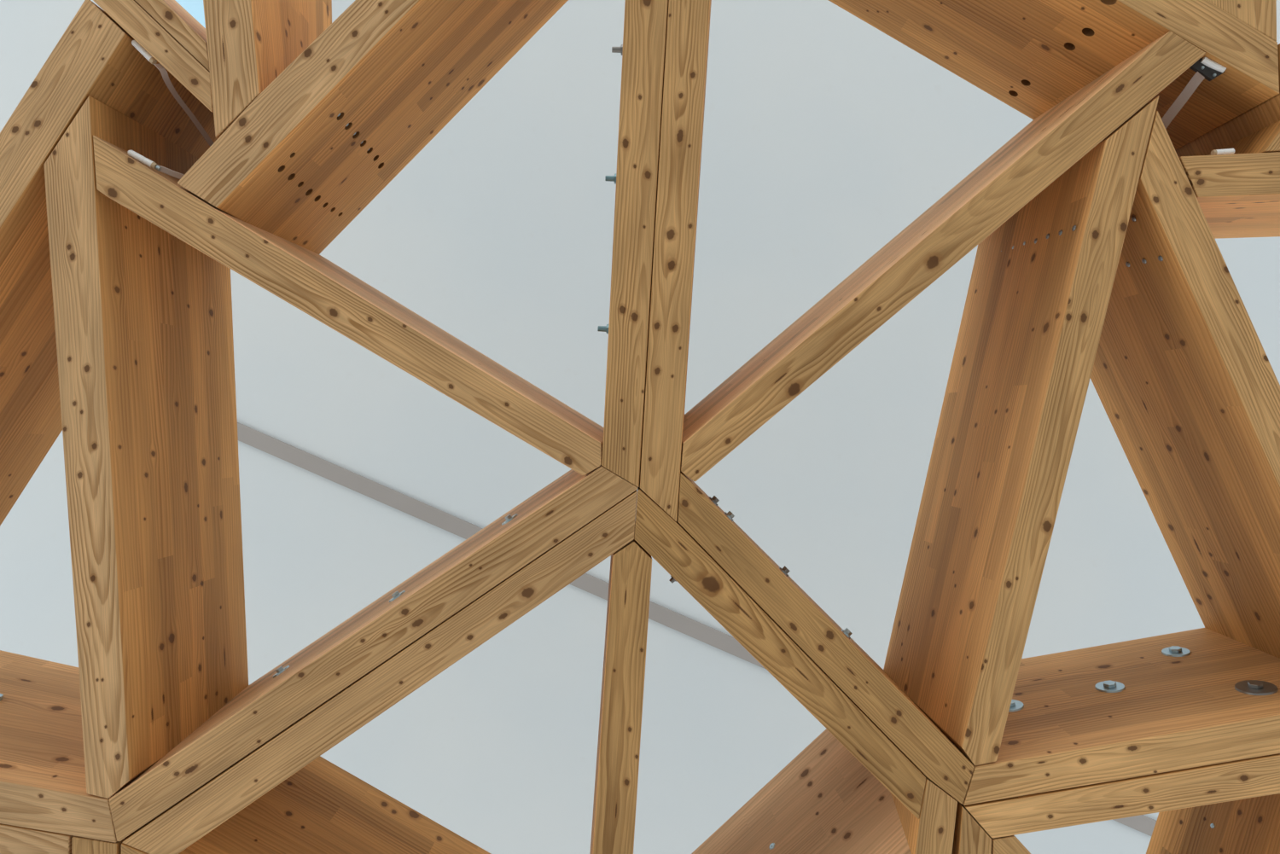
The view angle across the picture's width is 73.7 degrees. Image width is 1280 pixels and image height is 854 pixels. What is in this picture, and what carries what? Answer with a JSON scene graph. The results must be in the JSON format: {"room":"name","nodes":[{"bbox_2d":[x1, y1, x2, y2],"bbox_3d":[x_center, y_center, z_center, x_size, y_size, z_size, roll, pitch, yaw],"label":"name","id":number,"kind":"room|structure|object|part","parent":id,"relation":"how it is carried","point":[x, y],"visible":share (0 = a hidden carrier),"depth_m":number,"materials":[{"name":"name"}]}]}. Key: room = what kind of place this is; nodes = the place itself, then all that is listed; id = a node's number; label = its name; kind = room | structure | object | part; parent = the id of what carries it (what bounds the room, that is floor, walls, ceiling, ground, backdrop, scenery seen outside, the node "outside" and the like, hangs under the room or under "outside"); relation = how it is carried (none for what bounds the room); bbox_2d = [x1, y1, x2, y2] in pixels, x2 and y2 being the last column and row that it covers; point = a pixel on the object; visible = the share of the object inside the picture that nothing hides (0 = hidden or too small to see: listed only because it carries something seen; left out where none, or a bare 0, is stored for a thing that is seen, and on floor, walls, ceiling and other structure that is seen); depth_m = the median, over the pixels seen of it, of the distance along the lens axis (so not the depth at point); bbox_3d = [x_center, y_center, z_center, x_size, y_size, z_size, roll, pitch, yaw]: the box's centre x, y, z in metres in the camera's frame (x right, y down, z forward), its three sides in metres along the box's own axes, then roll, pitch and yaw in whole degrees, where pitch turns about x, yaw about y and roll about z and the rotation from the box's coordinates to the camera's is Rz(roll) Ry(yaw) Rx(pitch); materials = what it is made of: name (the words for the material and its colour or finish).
{"room":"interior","nodes":[
{"label":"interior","id":0,"kind":"room"},
{"bbox_2d":[0,823,74,853],"bbox_3d":[-2.143,1.156,2.875,0.988,0.750,0.246,10,-90,0],"label":"timber beam","id":1,"kind":"structure","parent":0,"point":[14,840],"depth_m":2.50,"materials":[{"name":"brown wood"}]},
{"bbox_2d":[0,650,117,842],"bbox_3d":[-2.073,1.020,2.875,1.126,0.750,0.225,10,-90,0],"label":"timber beam","id":2,"kind":"structure","parent":0,"point":[43,782],"depth_m":2.66,"materials":[{"name":"brown wood"}]},
{"bbox_2d":[71,835,128,853],"bbox_3d":[-1.607,1.638,2.875,0.147,0.750,0.872,0,-90,0],"label":"timber beam","id":3,"kind":"structure","parent":0,"point":[80,845],"depth_m":2.50,"materials":[{"name":"brown wood"}]},
{"bbox_2d":[0,0,217,525],"bbox_3d":[-2.052,-0.398,2.875,0.205,0.750,1.915,33,-90,0],"label":"timber beam","id":4,"kind":"structure","parent":0,"point":[95,56],"depth_m":2.65,"materials":[{"name":"brown wood"}]},
{"bbox_2d":[43,95,248,798],"bbox_3d":[-1.621,0.060,2.875,0.182,0.750,2.062,-3,-90,0],"label":"timber beam","id":5,"kind":"structure","parent":0,"point":[143,322],"depth_m":2.64,"materials":[{"name":"brown wood"}]},
{"bbox_2d":[93,0,213,112],"bbox_3d":[-1.811,-1.515,2.875,1.622,0.750,0.110,43,-90,0],"label":"timber beam","id":6,"kind":"structure","parent":0,"point":[129,14],"depth_m":2.50,"materials":[{"name":"brown wood"}]},
{"bbox_2d":[131,40,214,146],"bbox_3d":[-1.433,-1.041,2.664,0.056,0.286,0.250,-25,-90,0],"label":"clip","id":7,"kind":"object","parent":6,"relation":"attached to","point":[164,73],"visible":0.93,"depth_m":2.61,"materials":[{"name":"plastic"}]},
{"bbox_2d":[134,0,209,71],"bbox_3d":[-1.819,-1.621,2.875,1.608,0.750,0.088,43,-90,0],"label":"timber beam","id":8,"kind":"structure","parent":0,"point":[178,22],"depth_m":2.50,"materials":[{"name":"brown wood"}]},
{"bbox_2d":[203,0,331,138],"bbox_3d":[-1.219,-1.302,2.875,0.184,0.750,0.907,-2,-90,0],"label":"timber beam","id":9,"kind":"structure","parent":0,"point":[251,43],"depth_m":2.50,"materials":[{"name":"brown wood"}]},
{"bbox_2d":[121,756,491,853],"bbox_3d":[-0.940,1.581,2.875,1.365,0.750,0.294,30,-90,0],"label":"timber beam","id":10,"kind":"structure","parent":0,"point":[322,808],"depth_m":3.00,"materials":[{"name":"brown wood"}]},
{"bbox_2d":[93,135,603,475],"bbox_3d":[-0.872,-0.350,2.875,1.775,0.750,0.162,31,-90,0],"label":"timber beam","id":11,"kind":"structure","parent":0,"point":[295,274],"depth_m":2.50,"materials":[{"name":"brown wood"}]},
{"bbox_2d":[127,150,183,179],"bbox_3d":[-1.435,-0.776,2.543,0.181,0.045,0.025,24,-90,0],"label":"clip","id":12,"kind":"object","parent":11,"relation":"attached to","point":[132,154],"visible":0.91,"depth_m":2.52,"materials":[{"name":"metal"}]},
{"bbox_2d":[177,0,568,254],"bbox_3d":[-0.783,-1.210,2.875,0.148,0.750,1.512,44,-90,0],"label":"timber beam","id":13,"kind":"structure","parent":0,"point":[313,149],"depth_m":2.71,"materials":[{"name":"brown wood"}]},
{"bbox_2d":[109,465,637,841],"bbox_3d":[-0.815,0.628,2.875,1.844,0.750,0.173,-34,-90,0],"label":"timber beam","id":14,"kind":"structure","parent":0,"point":[286,694],"depth_m":2.50,"materials":[{"name":"brown wood"}]},
{"bbox_2d":[273,665,289,678],"bbox_3d":[-1.199,0.817,2.850,0.060,0.060,0.006,-34,-86,-8],"label":"washer","id":15,"kind":"object","parent":14,"relation":"in","point":[280,670],"depth_m":2.84,"materials":[{"name":"metal"}]},
{"bbox_2d":[389,590,405,602],"bbox_3d":[-0.779,0.544,2.737,0.060,0.060,0.006,-32,-86,30],"label":"washer","id":16,"kind":"object","parent":14,"relation":"in","point":[395,596],"depth_m":2.72,"materials":[{"name":"metal"}]},
{"bbox_2d":[501,513,517,525],"bbox_3d":[-0.424,0.302,2.776,0.060,0.060,0.006,-32,-86,27],"label":"washer","id":17,"kind":"object","parent":14,"relation":"in","point":[509,518],"depth_m":2.76,"materials":[{"name":"metal"}]},
{"bbox_2d":[122,490,637,853],"bbox_3d":[-0.743,0.734,2.875,1.828,0.750,0.173,-34,-90,0],"label":"timber beam","id":18,"kind":"structure","parent":0,"point":[267,766],"depth_m":2.50,"materials":[{"name":"brown wood"}]},
{"bbox_2d":[589,521,651,853],"bbox_3d":[-0.075,1.044,2.875,0.149,0.750,1.419,4,-90,0],"label":"timber beam","id":19,"kind":"structure","parent":0,"point":[614,805],"depth_m":2.50,"materials":[{"name":"brown wood"}]},
{"bbox_2d":[597,0,669,487],"bbox_3d":[-0.009,-0.791,2.875,0.210,0.750,1.931,4,-90,0],"label":"timber beam","id":20,"kind":"structure","parent":0,"point":[642,49],"depth_m":2.50,"materials":[{"name":"brown wood"}]},
{"bbox_2d":[0,0,1279,853],"bbox_3d":[0.000,0.000,7.150,34.000,0.300,34.000,0,-90,0],"label":"ceiling","id":21,"kind":"structure","parent":0,"point":[826,136],"depth_m":7.00,"materials":[{"name":"white paint"}]},
{"bbox_2d":[175,0,205,28],"bbox_3d":[-3.843,-3.924,6.989,0.854,0.019,1.680,0,-90,0],"label":"window","id":22,"kind":"structure","parent":21,"relation":"attached to","point":[195,8],"depth_m":6.98,"materials":[{"name":"clear glass"}]},
{"bbox_2d":[237,422,1156,836],"bbox_3d":[0.921,1.863,6.990,15.241,0.020,0.132,23,-90,0],"label":"shadow","id":23,"kind":"structure","parent":21,"relation":"attached to","point":[247,435],"depth_m":6.98,"materials":[{"name":"grey"}]},
{"bbox_2d":[640,0,711,521],"bbox_3d":[0.132,-0.739,2.875,0.165,0.750,2.034,4,-90,0],"label":"timber beam","id":24,"kind":"structure","parent":0,"point":[688,20],"depth_m":2.50,"materials":[{"name":"brown wood"}]},
{"bbox_2d":[634,485,925,819],"bbox_3d":[0.396,0.677,2.875,0.158,0.750,1.265,-45,-90,0],"label":"timber beam","id":25,"kind":"structure","parent":0,"point":[688,564],"depth_m":2.50,"materials":[{"name":"brown wood"}]},
{"bbox_2d":[691,728,911,853],"bbox_3d":[0.493,1.555,2.875,1.286,0.750,0.303,-43,-90,0],"label":"timber beam","id":26,"kind":"structure","parent":0,"point":[824,800],"depth_m":2.98,"materials":[{"name":"brown wood"}]},
{"bbox_2d":[676,471,974,803],"bbox_3d":[0.535,0.618,2.875,1.271,0.750,0.149,45,-90,0],"label":"timber beam","id":27,"kind":"structure","parent":0,"point":[830,647],"depth_m":2.50,"materials":[{"name":"brown wood"}]},
{"bbox_2d":[708,496,718,506],"bbox_3d":[0.243,0.245,2.815,0.006,0.040,0.040,-45,-128,1],"label":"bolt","id":28,"kind":"object","parent":27,"relation":"in","point":[713,499],"depth_m":2.80,"materials":[{"name":"metal"}]},
{"bbox_2d":[723,512,733,521],"bbox_3d":[0.293,0.296,2.815,0.006,0.040,0.040,-45,-62,1],"label":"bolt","id":29,"kind":"object","parent":27,"relation":"in","point":[724,513],"depth_m":2.80,"materials":[{"name":"silver metal"}]},
{"bbox_2d":[779,567,788,576],"bbox_3d":[0.475,0.478,2.815,0.006,0.040,0.040,-45,-77,1],"label":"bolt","id":30,"kind":"object","parent":27,"relation":"in","point":[780,568],"depth_m":2.80,"materials":[{"name":"metal"}]},
{"bbox_2d":[841,629,850,639],"bbox_3d":[0.680,0.683,2.815,0.040,0.040,0.006,45,-89,1],"label":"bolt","id":31,"kind":"object","parent":27,"relation":"in","point":[842,631],"depth_m":2.80,"materials":[{"name":"silver metal"}]},
{"bbox_2d":[890,773,957,853],"bbox_3d":[0.829,1.561,2.875,0.124,0.750,1.050,7,-90,0],"label":"timber beam","id":32,"kind":"structure","parent":0,"point":[933,833],"depth_m":2.50,"materials":[{"name":"brown wood"}]},
{"bbox_2d":[680,30,1205,481],"bbox_3d":[0.855,-0.526,2.875,1.968,0.750,0.162,-40,-90,0],"label":"timber beam","id":33,"kind":"structure","parent":0,"point":[1059,137],"depth_m":2.50,"materials":[{"name":"brown wood"}]},
{"bbox_2d":[951,798,991,853],"bbox_3d":[0.972,1.598,2.875,0.124,0.750,0.963,4,-90,0],"label":"timber beam","id":34,"kind":"structure","parent":0,"point":[969,837],"depth_m":2.50,"materials":[{"name":"brown wood"}]},
{"bbox_2d":[961,803,1030,853],"bbox_3d":[1.356,1.669,2.875,0.255,0.750,1.106,-43,-90,0],"label":"timber beam","id":35,"kind":"structure","parent":0,"point":[1006,845],"depth_m":2.50,"materials":[{"name":"brown wood"}]},
{"bbox_2d":[883,95,1158,765],"bbox_3d":[1.200,-0.002,2.875,0.167,0.750,2.037,14,-90,0],"label":"timber beam","id":36,"kind":"structure","parent":0,"point":[1041,283],"depth_m":2.63,"materials":[{"name":"brown wood"}]},
{"bbox_2d":[828,0,1279,150],"bbox_3d":[1.227,-1.415,2.875,1.557,0.750,0.163,31,-90,0],"label":"timber beam","id":37,"kind":"structure","parent":0,"point":[1031,56],"depth_m":2.79,"materials":[{"name":"brown wood"}]},
{"bbox_2d":[1161,56,1226,128],"bbox_3d":[1.649,-1.004,2.619,0.096,0.204,0.196,32,-90,0],"label":"bracket","id":38,"kind":"object","parent":37,"relation":"attached to","point":[1205,67],"visible":0.93,"depth_m":2.56,"materials":[{"name":"grey metal"}]},
{"bbox_3d":[1.683,-1.060,2.536,0.097,0.012,0.040,29,-90,0],"label":"bracket plate","id":39,"kind":"part","parent":38,"relation":"part of","materials":[{"name":"black metal"}]},
{"bbox_2d":[962,628,1279,805],"bbox_3d":[2.035,0.855,2.875,2.224,0.750,0.163,-10,-90,0],"label":"timber beam","id":40,"kind":"structure","parent":0,"point":[1202,696],"depth_m":2.65,"materials":[{"name":"brown wood"}]},
{"bbox_2d":[1008,699,1023,711],"bbox_3d":[1.238,0.933,2.859,0.090,0.090,0.006,-10,-87,-11],"label":"washer","id":41,"kind":"object","parent":40,"relation":"in","point":[1019,706],"depth_m":2.83,"materials":[{"name":"silver metal"}]},
{"bbox_2d":[1094,681,1125,692],"bbox_3d":[1.581,0.874,2.871,0.090,0.090,0.006,-11,-87,-22],"label":"washer","id":42,"kind":"object","parent":40,"relation":"in","point":[1100,687],"depth_m":2.86,"materials":[{"name":"metal"}]},
{"bbox_2d":[1161,647,1190,657],"bbox_3d":[1.923,0.807,3.063,0.090,0.090,0.006,-11,-87,-24],"label":"washer","id":43,"kind":"object","parent":40,"relation":"in","point":[1166,652],"depth_m":3.05,"materials":[{"name":"metal"}]},
{"bbox_2d":[1234,680,1278,695],"bbox_3d":[1.940,0.821,2.687,0.112,0.112,0.006,-10,-87,-9],"label":"washer","id":44,"kind":"object","parent":40,"relation":"in","point":[1242,687],"depth_m":2.67,"materials":[{"name":"metal"}]},
{"bbox_2d":[962,753,1279,838],"bbox_3d":[2.046,0.979,2.875,2.200,0.750,0.153,-9,-90,0],"label":"timber beam","id":45,"kind":"structure","parent":0,"point":[1257,776],"depth_m":2.50,"materials":[{"name":"brown wood"}]},
{"bbox_2d":[1090,110,1279,658],"bbox_3d":[1.839,-0.053,2.875,0.136,0.750,1.862,-24,-90,0],"label":"timber beam","id":46,"kind":"structure","parent":0,"point":[1184,380],"depth_m":2.71,"materials":[{"name":"brown wood"}]},
{"bbox_2d":[1146,793,1279,853],"bbox_3d":[1.993,1.625,2.875,0.147,0.750,1.336,19,-90,0],"label":"timber beam","id":47,"kind":"structure","parent":0,"point":[1251,825],"depth_m":2.93,"materials":[{"name":"brown wood"}]},
{"bbox_2d":[1175,43,1279,157],"bbox_3d":[1.996,-0.976,2.875,0.234,0.750,0.333,-4,-90,0],"label":"timber beam","id":48,"kind":"structure","parent":0,"point":[1267,113],"depth_m":2.70,"materials":[{"name":"brown wood"}]},
{"bbox_2d":[1178,151,1279,238],"bbox_3d":[2.482,-0.779,2.875,1.791,0.750,0.148,-2,-90,0],"label":"timber beam","id":49,"kind":"structure","parent":0,"point":[1237,195],"depth_m":2.50,"materials":[{"name":"brown wood"}]},
{"bbox_2d":[1210,148,1235,155],"bbox_3d":[1.722,-0.811,2.520,0.063,0.019,0.019,-5,-90,0],"label":"clip","id":50,"kind":"object","parent":49,"relation":"attached to","point":[1226,151],"visible":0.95,"depth_m":2.51,"materials":[{"name":"white plastic"}]},
{"bbox_2d":[1207,0,1276,41],"bbox_3d":[1.746,-1.691,2.875,0.242,0.750,1.121,0,-90,0],"label":"timber beam","id":51,"kind":"structure","parent":0,"point":[1259,14],"depth_m":2.50,"materials":[{"name":"brown wood"}]},
{"bbox_2d":[1208,120,1279,155],"bbox_3d":[1.894,-0.880,2.875,0.126,0.750,0.144,0,-90,0],"label":"timber beam","id":52,"kind":"structure","parent":0,"point":[1267,139],"depth_m":2.57,"materials":[{"name":"brown wood"}]}
]}

